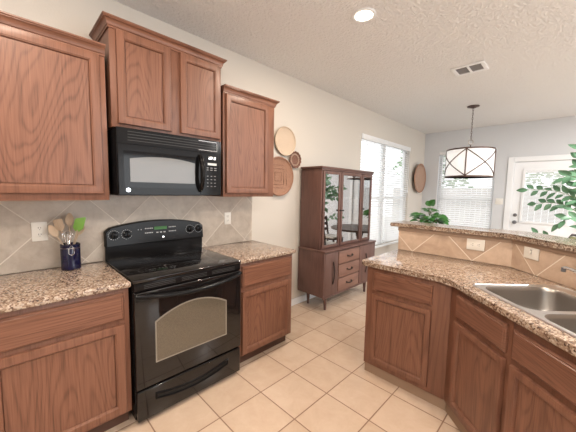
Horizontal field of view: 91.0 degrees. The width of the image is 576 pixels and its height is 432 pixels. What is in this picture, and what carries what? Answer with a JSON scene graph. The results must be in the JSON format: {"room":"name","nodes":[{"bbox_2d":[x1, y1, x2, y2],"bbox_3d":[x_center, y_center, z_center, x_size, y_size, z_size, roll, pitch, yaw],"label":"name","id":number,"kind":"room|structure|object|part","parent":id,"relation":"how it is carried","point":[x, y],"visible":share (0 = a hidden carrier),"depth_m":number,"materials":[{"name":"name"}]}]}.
{"room":"kitchen","nodes":[
{"label":"kitchen","id":0,"kind":"room"},
{"bbox_2d":[0,0,425,298],"bbox_3d":[-0.331,-0.224,3.167,0.160,2.775,9.434,6,7,45],"label":"wall","id":1,"kind":"structure","parent":0,"point":[328,128],"depth_m":2.78,"materials":[{"name":"beige paint"}]},
{"bbox_2d":[31,222,47,241],"bbox_3d":[-1.590,0.100,1.813,0.009,0.122,0.078,6,7,45],"label":"wall outlet","id":2,"kind":"object","parent":1,"relation":"attached to","point":[39,230],"visible":1,"depth_m":1.81,"materials":[{"name":"white plastic"}]},
{"bbox_2d":[0,10,109,200],"bbox_3d":[-1.630,-0.548,1.461,0.370,0.930,1.135,6,7,45],"label":"upper cabinet","id":3,"kind":"object","parent":1,"relation":"attached to","point":[54,144],"visible":1,"depth_m":1.56,"materials":[{"name":"brown wood"}]},
{"bbox_3d":[-1.322,-0.541,1.553,0.005,0.722,0.395,6,7,45],"label":"panel","id":4,"kind":"part","parent":3,"relation":"part of","materials":[{"name":"brown wood"}]},
{"bbox_3d":[-1.622,-0.981,1.422,0.370,0.060,1.135,6,7,45],"label":"crown molding","id":5,"kind":"part","parent":3,"relation":"part of","materials":[{"name":"brown wood"}]},
{"bbox_2d":[89,11,226,141],"bbox_3d":[-0.927,-0.919,2.127,0.372,0.653,0.857,6,7,45],"label":"upper cabinet","id":6,"kind":"object","parent":1,"relation":"attached to","point":[155,81],"visible":0.94,"depth_m":1.93,"materials":[{"name":"brown wood"}]},
{"bbox_3d":[-0.947,-0.878,1.881,0.020,0.566,0.336,6,7,45],"label":"door","id":7,"kind":"part","parent":6,"relation":"part of","materials":[{"name":"brown wood"}]},
{"bbox_3d":[-0.952,-0.878,1.887,0.005,0.456,0.226,6,7,45],"label":"panel","id":8,"kind":"part","parent":6,"relation":"part of","materials":[{"name":"brown wood"}]},
{"bbox_3d":[-0.922,-1.212,2.101,0.372,0.063,0.857,6,7,45],"label":"crown molding","id":9,"kind":"part","parent":6,"relation":"part of","materials":[{"name":"brown wood"}]},
{"bbox_2d":[107,126,220,195],"bbox_3d":[-0.909,-0.370,2.127,0.469,0.425,0.738,6,7,45],"label":"microwave","id":10,"kind":"object","parent":6,"relation":"attached to","point":[140,162],"visible":0.99,"depth_m":1.93,"materials":[{"name":"black plastic"}]},
{"bbox_3d":[-0.862,-0.306,1.952,0.544,0.318,0.028,-4,7,-44],"label":"door","id":11,"kind":"part","parent":10,"relation":"part of","materials":[{"name":"black plastic"}]},
{"bbox_3d":[-0.851,-0.309,1.949,0.496,0.233,0.009,-4,7,-44],"label":"door glass","id":12,"kind":"part","parent":10,"relation":"part of","materials":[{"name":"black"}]},
{"bbox_3d":[-0.645,-0.320,2.115,0.070,0.281,0.032,6,7,45],"label":"handle","id":13,"kind":"part","parent":10,"relation":"part of","materials":[{"name":"black plastic"}]},
{"bbox_3d":[-0.607,-0.325,2.215,0.021,0.318,0.183,6,7,41],"label":"keypad panel","id":14,"kind":"part","parent":10,"relation":"part of","materials":[{"name":"black plastic"}]},
{"bbox_3d":[-0.663,-0.897,2.165,0.020,0.566,0.328,6,7,45],"label":"door","id":15,"kind":"part","parent":6,"relation":"part of","materials":[{"name":"brown wood"}]},
{"bbox_3d":[-0.668,-0.898,2.170,0.005,0.456,0.218,6,7,45],"label":"panel","id":16,"kind":"part","parent":6,"relation":"part of","materials":[{"name":"brown wood"}]},
{"bbox_2d":[224,212,230,224],"bbox_3d":[-0.598,0.024,2.804,0.009,0.118,0.074,6,7,45],"label":"wall outlet","id":17,"kind":"object","parent":1,"relation":"attached to","point":[227,216],"visible":1,"depth_m":2.80,"materials":[{"name":"white plastic"}]},
{"bbox_2d":[219,84,279,196],"bbox_3d":[-0.430,-0.641,2.660,0.370,0.908,0.603,6,7,45],"label":"upper cabinet","id":18,"kind":"object","parent":1,"relation":"attached to","point":[247,118],"visible":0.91,"depth_m":2.50,"materials":[{"name":"brown wood"}]},
{"bbox_3d":[-0.348,-0.609,2.517,0.020,0.812,0.470,6,7,45],"label":"door","id":19,"kind":"part","parent":18,"relation":"part of","materials":[{"name":"brown wood"}]},
{"bbox_3d":[-0.353,-0.609,2.522,0.005,0.702,0.360,6,7,45],"label":"panel","id":20,"kind":"part","parent":18,"relation":"part of","materials":[{"name":"brown wood"}]},
{"bbox_3d":[-0.422,-1.063,2.622,0.370,0.060,0.603,6,7,45],"label":"crown molding","id":21,"kind":"part","parent":18,"relation":"part of","materials":[{"name":"brown wood"}]},
{"bbox_2d":[273,156,293,195],"bbox_3d":[-0.105,-0.452,3.234,0.049,0.448,0.448,6,7,45],"label":"wall basket","id":22,"kind":"object","parent":1,"relation":"attached to","point":[283,176],"visible":0.65,"depth_m":3.28,"materials":[{"name":"brown wicker"}]},
{"bbox_2d":[275,126,295,155],"bbox_3d":[-0.034,-0.862,3.271,0.036,0.332,0.332,6,7,45],"label":"wall basket","id":23,"kind":"object","parent":1,"relation":"attached to","point":[285,141],"visible":1,"depth_m":3.28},
{"bbox_2d":[289,151,300,167],"bbox_3d":[0.081,-0.676,3.408,0.035,0.210,0.204,6,7,45],"label":"wall basket","id":24,"kind":"object","parent":1,"relation":"attached to","point":[295,158],"visible":1,"depth_m":3.42,"materials":[{"name":"wicker"}]},
{"bbox_2d":[291,294,315,305],"bbox_3d":[1.317,1.008,4.852,0.012,0.085,4.849,6,7,45],"label":"baseboard","id":25,"kind":"structure","parent":1,"relation":"attached to","point":[302,298],"depth_m":3.69,"materials":[{"name":"white paint"}]},
{"bbox_2d":[375,145,405,248],"bbox_3d":[1.782,-0.406,5.244,0.185,1.910,1.990,6,7,45],"label":"window","id":26,"kind":"structure","parent":1,"relation":"in","point":[393,242],"depth_m":5.28,"materials":[{"name":"white paint"}]},
{"bbox_2d":[360,133,389,244],"bbox_3d":[1.458,-0.400,4.892,0.082,1.867,0.945,6,7,45],"label":"window blind","id":27,"kind":"object","parent":26,"relation":"attached to","point":[365,137],"visible":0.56,"depth_m":5.00,"materials":[{"name":"white paint"}]},
{"bbox_3d":[1.784,0.533,5.308,0.130,0.028,1.990,6,7,45],"label":"sill","id":28,"kind":"part","parent":26,"relation":"part of","materials":[{"name":"white paint"}]},
{"bbox_2d":[382,142,410,242],"bbox_3d":[2.139,-0.446,5.560,0.100,1.867,0.945,6,7,45],"label":"window blind","id":29,"kind":"object","parent":26,"relation":"attached to","point":[401,201],"visible":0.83,"depth_m":5.52,"materials":[{"name":"white paint"}]},
{"bbox_2d":[414,164,425,192],"bbox_3d":[2.829,-0.816,6.123,0.087,0.624,0.624,6,7,45],"label":"wall basket","id":30,"kind":"object","parent":1,"relation":"attached to","point":[420,173],"visible":1,"depth_m":6.21,"materials":[{"name":"beige wicker"}]},
{"bbox_2d":[105,282,459,431],"bbox_3d":[2.169,1.468,0.892,7.150,0.100,9.584,6,7,45],"label":"floor","id":31,"kind":"structure","parent":0,"point":[316,379],"depth_m":2.03,"materials":[{"name":"tile"}]},
{"bbox_2d":[0,288,131,431],"bbox_3d":[-1.608,0.859,1.446,0.634,0.876,1.292,6,7,45],"label":"base cabinet","id":32,"kind":"object","parent":31,"relation":"on","point":[65,366],"visible":0.83,"depth_m":1.47,"materials":[{"name":"brown wood"}]},
{"bbox_3d":[-1.159,0.908,1.476,0.005,0.430,0.452,6,7,45],"label":"panel","id":33,"kind":"part","parent":32,"relation":"part of","materials":[{"name":"brown wood"}]},
{"bbox_3d":[-1.147,0.534,1.437,0.020,0.158,0.562,6,7,45],"label":"drawer","id":34,"kind":"part","parent":32,"relation":"part of","materials":[{"name":"brown wood"}]},
{"bbox_2d":[0,261,130,313],"bbox_3d":[-1.597,0.403,1.400,0.644,0.036,1.307,6,7,45],"label":"countertop","id":35,"kind":"structure","parent":32,"relation":"on","point":[28,289],"depth_m":1.56,"materials":[{"name":"brown stone"}]},
{"bbox_2d":[59,242,80,270],"bbox_3d":[-1.421,0.263,1.853,0.122,0.168,0.115,6,7,45],"label":"utensil crock","id":36,"kind":"object","parent":35,"relation":"on","point":[70,255],"visible":0.98,"depth_m":1.82,"materials":[{"name":"blue ceramic"}]},
{"bbox_2d":[48,225,63,244],"bbox_3d":[-1.456,0.193,1.834,0.144,0.278,0.017,-2,6,-29],"label":"spoon","id":37,"kind":"object","parent":36,"relation":"in","point":[53,231],"visible":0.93,"depth_m":1.80,"materials":[{"name":"beige wood"}]},
{"bbox_2d":[53,218,66,244],"bbox_3d":[-1.449,0.173,1.835,0.105,0.319,0.016,-3,7,-40],"label":"spatula","id":38,"kind":"object","parent":36,"relation":"in","point":[58,223],"visible":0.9,"depth_m":1.81,"materials":[{"name":"brown wood"}]},
{"bbox_2d":[62,231,72,244],"bbox_3d":[-1.418,0.208,1.824,0.056,0.224,0.059,0,5,-10],"label":"whisk","id":39,"kind":"object","parent":36,"relation":"in","point":[66,232],"visible":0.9,"depth_m":1.82,"materials":[{"name":"silver metal"}]},
{"bbox_2d":[65,213,73,244],"bbox_3d":[-1.434,0.156,1.852,0.041,0.352,0.059,1,5,-2],"label":"spoon","id":40,"kind":"object","parent":36,"relation":"in","point":[69,219],"visible":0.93,"depth_m":1.85,"materials":[{"name":"brown wood"}]},
{"bbox_2d":[73,217,85,243],"bbox_3d":[-1.393,0.170,1.862,0.117,0.324,0.012,-1,5,-22],"label":"spatula","id":41,"kind":"object","parent":36,"relation":"in","point":[79,223],"visible":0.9,"depth_m":1.86,"materials":[{"name":"green plastic"}]},
{"bbox_2d":[75,225,84,243],"bbox_3d":[-1.418,0.189,1.880,0.026,0.280,0.122,4,6,33],"label":"spoon","id":42,"kind":"object","parent":36,"relation":"in","point":[83,229],"visible":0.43,"depth_m":1.90,"materials":[{"name":"beige wood"}]},
{"bbox_2d":[103,219,241,422],"bbox_3d":[-0.834,0.651,2.126,0.720,1.198,0.758,6,7,45],"label":"range","id":43,"kind":"object","parent":31,"relation":"on","point":[184,296],"visible":1,"depth_m":1.94,"materials":[{"name":"black metal"}]},
{"bbox_3d":[-1.260,0.141,2.053,0.025,0.052,0.052,6,7,45],"label":"control knob","id":44,"kind":"part","parent":43,"relation":"part of","materials":[{"name":"black plastic"}]},
{"bbox_3d":[-1.200,0.137,2.112,0.025,0.052,0.052,6,7,45],"label":"control knob","id":45,"kind":"part","parent":43,"relation":"part of","materials":[{"name":"black plastic"}]},
{"bbox_3d":[-1.054,0.119,2.309,0.070,0.178,0.758,6,7,45],"label":"control panel","id":46,"kind":"part","parent":43,"relation":"part of","materials":[{"name":"black plastic"}]},
{"bbox_2d":[105,248,240,284],"bbox_3d":[-0.847,0.344,2.118,0.630,0.026,0.758,6,7,45],"label":"cooktop","id":47,"kind":"object","parent":43,"relation":"in","point":[149,268],"depth_m":2.02,"materials":[{"name":"black glass"}]},
{"bbox_3d":[-0.643,0.732,1.941,0.039,0.600,0.750,6,7,45],"label":"oven door","id":48,"kind":"part","parent":43,"relation":"part of","materials":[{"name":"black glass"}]},
{"bbox_3d":[-0.652,1.143,1.979,0.035,0.192,0.746,6,7,45],"label":"storage drawer","id":49,"kind":"part","parent":43,"relation":"part of","materials":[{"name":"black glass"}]},
{"bbox_3d":[-0.602,0.469,1.881,0.075,0.056,0.744,6,7,45],"label":"door handle","id":50,"kind":"part","parent":43,"relation":"part of","materials":[{"name":"black plastic"}]},
{"bbox_2d":[238,254,291,362],"bbox_3d":[-0.388,0.773,2.666,0.634,0.876,0.597,6,7,45],"label":"base cabinet","id":51,"kind":"object","parent":31,"relation":"on","point":[266,284],"visible":0.62,"depth_m":2.43,"materials":[{"name":"brown wood"}]},
{"bbox_2d":[202,240,295,263],"bbox_3d":[-0.373,0.317,2.623,0.644,0.036,0.617,6,7,45],"label":"countertop","id":52,"kind":"structure","parent":51,"relation":"on","point":[245,251],"depth_m":2.54,"materials":[{"name":"brown stone"}]},
{"bbox_3d":[-0.174,0.852,2.452,0.020,0.525,0.545,6,7,45],"label":"door","id":53,"kind":"part","parent":51,"relation":"part of","materials":[{"name":"brown wood"}]},
{"bbox_3d":[-0.167,0.470,2.418,0.020,0.172,0.545,6,7,45],"label":"drawer","id":54,"kind":"part","parent":51,"relation":"part of","materials":[{"name":"brown wood"}]},
{"bbox_3d":[-0.179,0.851,2.457,0.005,0.415,0.435,6,7,45],"label":"panel","id":55,"kind":"part","parent":51,"relation":"part of","materials":[{"name":"brown wood"}]},
{"bbox_2d":[298,166,375,309],"bbox_3d":[0.713,0.257,3.811,0.437,1.744,1.212,6,7,45],"label":"china hutch","id":56,"kind":"object","parent":31,"relation":"on","point":[335,214],"visible":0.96,"depth_m":3.50,"materials":[{"name":"brown wood"}]},
{"bbox_3d":[0.453,1.060,3.490,0.052,0.191,0.051,6,7,45],"label":"leg","id":57,"kind":"part","parent":56,"relation":"part of","materials":[{"name":"brown wood"}]},
{"bbox_3d":[0.527,-0.076,3.430,0.020,0.922,0.352,6,7,45],"label":"glass door","id":58,"kind":"part","parent":56,"relation":"part of","materials":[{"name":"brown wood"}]},
{"bbox_3d":[0.526,-0.076,3.431,0.003,0.854,0.284,6,7,45],"label":"pane","id":59,"kind":"part","parent":56,"relation":"part of","materials":[{"name":"clear glass"}]},
{"bbox_3d":[0.517,0.693,3.404,0.018,0.516,0.261,6,7,45],"label":"door","id":60,"kind":"part","parent":56,"relation":"part of","materials":[{"name":"brown wood"}]},
{"bbox_3d":[0.696,-0.594,3.769,0.342,0.044,1.196,6,7,45],"label":"cornice","id":61,"kind":"part","parent":56,"relation":"part of","materials":[{"name":"brown wood"}]},
{"bbox_3d":[0.697,0.932,3.875,0.385,0.018,1.200,6,7,45],"label":"rail","id":62,"kind":"part","parent":56,"relation":"part of","materials":[{"name":"brown wood"}]},
{"bbox_3d":[0.784,0.848,3.688,0.020,0.163,0.472,6,7,45],"label":"drawer","id":63,"kind":"part","parent":56,"relation":"part of","materials":[{"name":"brown wood"}]},
{"bbox_3d":[0.787,0.675,3.673,0.020,0.163,0.472,6,7,45],"label":"drawer","id":64,"kind":"part","parent":56,"relation":"part of","materials":[{"name":"brown wood"}]},
{"bbox_3d":[0.790,0.503,3.657,0.020,0.163,0.472,6,7,45],"label":"drawer","id":65,"kind":"part","parent":56,"relation":"part of","materials":[{"name":"brown wood"}]},
{"bbox_3d":[0.831,-0.097,3.735,0.020,0.922,0.482,6,7,45],"label":"glass door","id":66,"kind":"part","parent":56,"relation":"part of","materials":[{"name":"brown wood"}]},
{"bbox_3d":[0.831,-0.097,3.735,0.003,0.854,0.414,6,7,45],"label":"pane","id":67,"kind":"part","parent":56,"relation":"part of","materials":[{"name":"clear glass"}]},
{"bbox_3d":[1.102,-0.116,4.006,0.020,0.922,0.258,6,7,45],"label":"glass door","id":68,"kind":"part","parent":56,"relation":"part of","materials":[{"name":"brown wood"}]},
{"bbox_3d":[1.103,0.651,3.989,0.018,0.516,0.393,6,7,45],"label":"door","id":69,"kind":"part","parent":56,"relation":"part of","materials":[{"name":"brown wood"}]},
{"bbox_3d":[1.102,-0.116,4.006,0.003,0.854,0.190,6,7,45],"label":"pane","id":70,"kind":"part","parent":56,"relation":"part of","materials":[{"name":"clear glass"}]},
{"bbox_2d":[364,266,451,409],"bbox_3d":[1.035,0.836,2.260,0.604,0.876,0.612,6,7,45],"label":"base cabinet","id":71,"kind":"object","parent":31,"relation":"on","point":[407,319],"visible":0.78,"depth_m":2.02,"materials":[{"name":"brown wood"}]},
{"bbox_3d":[0.808,0.889,2.081,0.343,0.453,0.005,6,7,45],"label":"panel","id":72,"kind":"part","parent":71,"relation":"part of","materials":[{"name":"brown wood"}]},
{"bbox_3d":[0.803,0.890,2.076,0.433,0.543,0.020,6,7,45],"label":"door","id":73,"kind":"part","parent":71,"relation":"part of","materials":[{"name":"brown wood"}]},
{"bbox_3d":[0.810,0.518,2.043,0.433,0.140,0.020,6,7,45],"label":"drawer","id":74,"kind":"part","parent":71,"relation":"part of","materials":[{"name":"brown wood"}]},
{"bbox_2d":[444,287,513,431],"bbox_3d":[1.312,0.899,1.608,0.582,0.876,0.509,1,5,0],"label":"base cabinet","id":75,"kind":"object","parent":31,"relation":"on","point":[480,338],"visible":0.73,"depth_m":1.55,"materials":[{"name":"brown wood"}]},
{"bbox_3d":[1.037,0.938,1.577,0.005,0.453,0.308,1,5,0],"label":"panel","id":76,"kind":"part","parent":75,"relation":"part of","materials":[{"name":"brown wood"}]},
{"bbox_3d":[1.030,0.938,1.577,0.020,0.543,0.398,1,5,0],"label":"door","id":77,"kind":"part","parent":75,"relation":"part of","materials":[{"name":"brown wood"}]},
{"bbox_3d":[1.036,0.566,1.544,0.020,0.140,0.398,1,5,0],"label":"drawer","id":78,"kind":"part","parent":75,"relation":"part of","materials":[{"name":"brown wood"}]},
{"bbox_2d":[503,322,575,431],"bbox_3d":[1.312,0.962,0.896,0.583,0.876,0.920,1,5,0],"label":"base cabinet","id":79,"kind":"object","parent":31,"relation":"on","point":[541,389],"visible":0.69,"depth_m":1.17,"materials":[{"name":"brown wood"}]},
{"bbox_2d":[362,249,575,356],"bbox_3d":[1.275,0.433,1.663,1.019,0.036,2.188,0,5,-15],"label":"countertop","id":80,"kind":"structure","parent":79,"relation":"on","point":[461,274],"depth_m":1.87,"materials":[{"name":"brown stone"}]},
{"bbox_2d":[473,284,575,337],"bbox_3d":[1.351,0.532,1.283,0.524,0.177,0.840,1,5,0],"label":"sink","id":81,"kind":"object","parent":80,"relation":"in","point":[554,305],"visible":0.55,"depth_m":1.61,"materials":[{"name":"silver metal"}]},
{"bbox_3d":[1.325,0.515,1.494,0.414,0.174,0.344,1,5,0],"label":"bowl","id":82,"kind":"part","parent":81,"relation":"part of","materials":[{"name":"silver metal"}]},
{"bbox_3d":[1.326,0.550,1.096,0.414,0.174,0.392,1,5,0],"label":"bowl","id":83,"kind":"part","parent":81,"relation":"part of","materials":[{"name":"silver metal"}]},
{"bbox_2d":[561,266,575,272],"bbox_3d":[1.554,0.368,1.410,0.084,0.141,0.416,1,5,0],"label":"kitchen faucet","id":84,"kind":"object","parent":80,"relation":"on","point":[564,268],"visible":1,"depth_m":1.58,"materials":[{"name":"silver metal"}]},
{"bbox_3d":[1.030,0.977,1.139,0.020,0.543,0.400,1,5,0],"label":"door","id":85,"kind":"part","parent":79,"relation":"part of","materials":[{"name":"brown wood"}]},
{"bbox_3d":[1.037,0.625,0.886,0.020,0.140,0.841,1,5,0],"label":"drawer","id":86,"kind":"part","parent":79,"relation":"part of","materials":[{"name":"brown wood"}]},
{"bbox_3d":[1.037,0.977,1.139,0.005,0.453,0.310,1,5,0],"label":"panel","id":87,"kind":"part","parent":79,"relation":"part of","materials":[{"name":"brown wood"}]},
{"bbox_2d":[516,144,575,234],"bbox_3d":[3.970,0.070,3.764,0.752,2.245,1.321,-1,6,-23],"label":"houseplant","id":88,"kind":"object","parent":31,"relation":"on","point":[570,176],"visible":0.77,"depth_m":3.83,"materials":[{"name":"green plant"}]},
{"bbox_3d":[2.614,0.730,4.400,1.120,0.757,1.120,6,7,45],"label":"dining table","id":89,"kind":"object","parent":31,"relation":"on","visible":0},
{"bbox_2d":[409,199,450,224],"bbox_3d":[2.321,0.026,4.618,0.630,0.597,0.634,6,7,45],"label":"potted plant","id":90,"kind":"object","parent":89,"relation":"on","point":[443,219],"visible":0.73,"depth_m":4.54,"materials":[{"name":"green plant"}]},
{"bbox_2d":[114,0,575,133],"bbox_3d":[2.222,-1.395,0.638,7.150,0.100,9.584,6,7,45],"label":"ceiling","id":91,"kind":"structure","parent":0,"point":[396,65],"depth_m":2.59,"materials":[{"name":"white paint"}]},
{"bbox_2d":[352,8,375,22],"bbox_3d":[0.570,-1.502,2.123,0.176,0.010,0.176,6,7,45],"label":"recessed light","id":92,"kind":"object","parent":91,"relation":"in","point":[362,15],"visible":1,"depth_m":2.12,"materials":[{"name":"white paint"}]},
{"bbox_2d":[450,60,488,76],"bbox_3d":[1.917,-1.553,2.990,0.300,0.012,0.250,6,7,45],"label":"air vent","id":93,"kind":"object","parent":91,"relation":"attached to","point":[478,66],"visible":1,"depth_m":2.97,"materials":[{"name":"white metal"}]},
{"bbox_3d":[1.873,-1.558,3.033,0.104,0.009,0.178,6,7,45],"label":"louvre panel","id":94,"kind":"part","parent":93,"relation":"part of","materials":[{"name":"grey metal"}]},
{"bbox_3d":[1.961,-1.549,2.946,0.104,0.009,0.178,6,7,45],"label":"louvre panel","id":95,"kind":"part","parent":93,"relation":"part of","materials":[{"name":"grey metal"}]},
{"bbox_2d":[444,105,495,178],"bbox_3d":[2.783,-1.122,4.311,0.648,1.069,0.650,6,7,45],"label":"pendant lamp","id":96,"kind":"object","parent":91,"relation":"hanging from","point":[475,162],"visible":1,"depth_m":4.09,"materials":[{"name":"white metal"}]},
{"bbox_3d":[2.777,-0.802,4.340,0.624,0.397,0.624,6,7,45],"label":"lamp shade","id":97,"kind":"part","parent":96,"relation":"part of","materials":[{"name":"white fabric"}]},
{"bbox_2d":[398,227,575,288],"bbox_3d":[1.612,0.759,1.823,0.554,1.128,2.241,0,5,-17],"label":"wall","id":98,"kind":"structure","parent":0,"point":[507,252],"depth_m":2.18,"materials":[{"name":"beige tile"}]},
{"bbox_2d":[466,238,484,250],"bbox_3d":[1.503,0.230,2.269,0.122,0.088,0.009,6,7,45],"label":"wall outlet","id":99,"kind":"object","parent":98,"relation":"attached to","point":[472,244],"visible":1,"depth_m":2.27,"materials":[{"name":"white plastic"}]},
{"bbox_2d":[390,221,575,252],"bbox_3d":[1.661,0.174,1.822,0.728,0.036,2.420,-1,5,-17],"label":"bar","id":100,"kind":"object","parent":98,"relation":"on","point":[568,244],"visible":1,"depth_m":2.16,"materials":[{"name":"brown stone"}]},
{"bbox_2d":[523,246,539,260],"bbox_3d":[1.663,0.245,1.940,0.016,0.100,0.118,1,5,0],"label":"wall switch","id":101,"kind":"object","parent":98,"relation":"attached to","point":[531,253],"visible":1,"depth_m":1.94,"materials":[{"name":"white plastic"}]},
{"bbox_2d":[421,116,575,229],"bbox_3d":[5.527,-0.196,4.096,7.150,2.775,0.150,6,7,45],"label":"wall","id":102,"kind":"structure","parent":0,"point":[553,136],"depth_m":5.40,"materials":[{"name":"grey paint"}]},
{"bbox_2d":[437,152,496,226],"bbox_3d":[3.667,-0.539,5.893,1.100,1.650,0.185,6,7,45],"label":"window","id":103,"kind":"structure","parent":102,"relation":"in","point":[496,152],"depth_m":5.97,"materials":[{"name":"white paint"}]},
{"bbox_2d":[437,147,496,227],"bbox_3d":[3.654,-0.556,5.879,1.010,1.607,0.082,6,7,45],"label":"window blind","id":104,"kind":"object","parent":103,"relation":"attached to","point":[442,200],"visible":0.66,"depth_m":5.88,"materials":[{"name":"white paint"}]},
{"bbox_2d":[495,198,502,204],"bbox_3d":[4.058,-0.281,5.442,0.118,0.115,0.014,6,7,45],"label":"wall switch","id":105,"kind":"object","parent":102,"relation":"attached to","point":[498,200],"visible":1,"depth_m":5.44,"materials":[{"name":"white plastic"}]},
{"bbox_2d":[503,154,575,237],"bbox_3d":[4.554,0.014,5.053,1.110,2.150,0.193,6,7,45],"label":"door","id":106,"kind":"structure","parent":102,"relation":"in","point":[518,167],"depth_m":5.11,"materials":[{"name":"white paint"}]},
{"bbox_3d":[4.542,-0.342,4.995,0.670,0.990,0.020,6,7,45],"label":"glass frame","id":107,"kind":"part","parent":106,"relation":"part of","materials":[{"name":"clear glass"}]},
{"label":"outside","id":108,"kind":"structure","parent":0,"visible":0},
{"bbox_2d":[370,215,389,238],"bbox_3d":[2.855,1.191,6.428,28.000,0.200,24.000,6,7,45],"label":"ground","id":109,"kind":"structure","parent":108,"point":[371,215],"depth_m":15.14,"materials":[{"name":"grey"}]},
{"bbox_2d":[393,150,473,187],"bbox_3d":[5.985,-1.293,11.612,3.254,3.956,3.227,6,7,45],"label":"tree","id":110,"kind":"object","parent":109,"relation":"on","point":[401,150],"visible":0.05,"depth_m":11.37,"materials":[{"name":"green plant"}]},
{"bbox_2d":[391,189,568,232],"bbox_3d":[7.623,0.165,7.563,10.000,1.780,0.060,6,7,45],"label":"wooden fence","id":111,"kind":"object","parent":109,"relation":"on","point":[397,189],"visible":0.04,"depth_m":8.99,"materials":[{"name":"grey wood"}]},
{"bbox_2d":[525,173,563,190],"bbox_3d":[9.062,-1.073,8.814,3.501,4.126,3.440,6,7,45],"label":"tree","id":112,"kind":"object","parent":109,"relation":"on","point":[526,173],"visible":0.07,"depth_m":9.19,"materials":[{"name":"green plant"}]}
]}

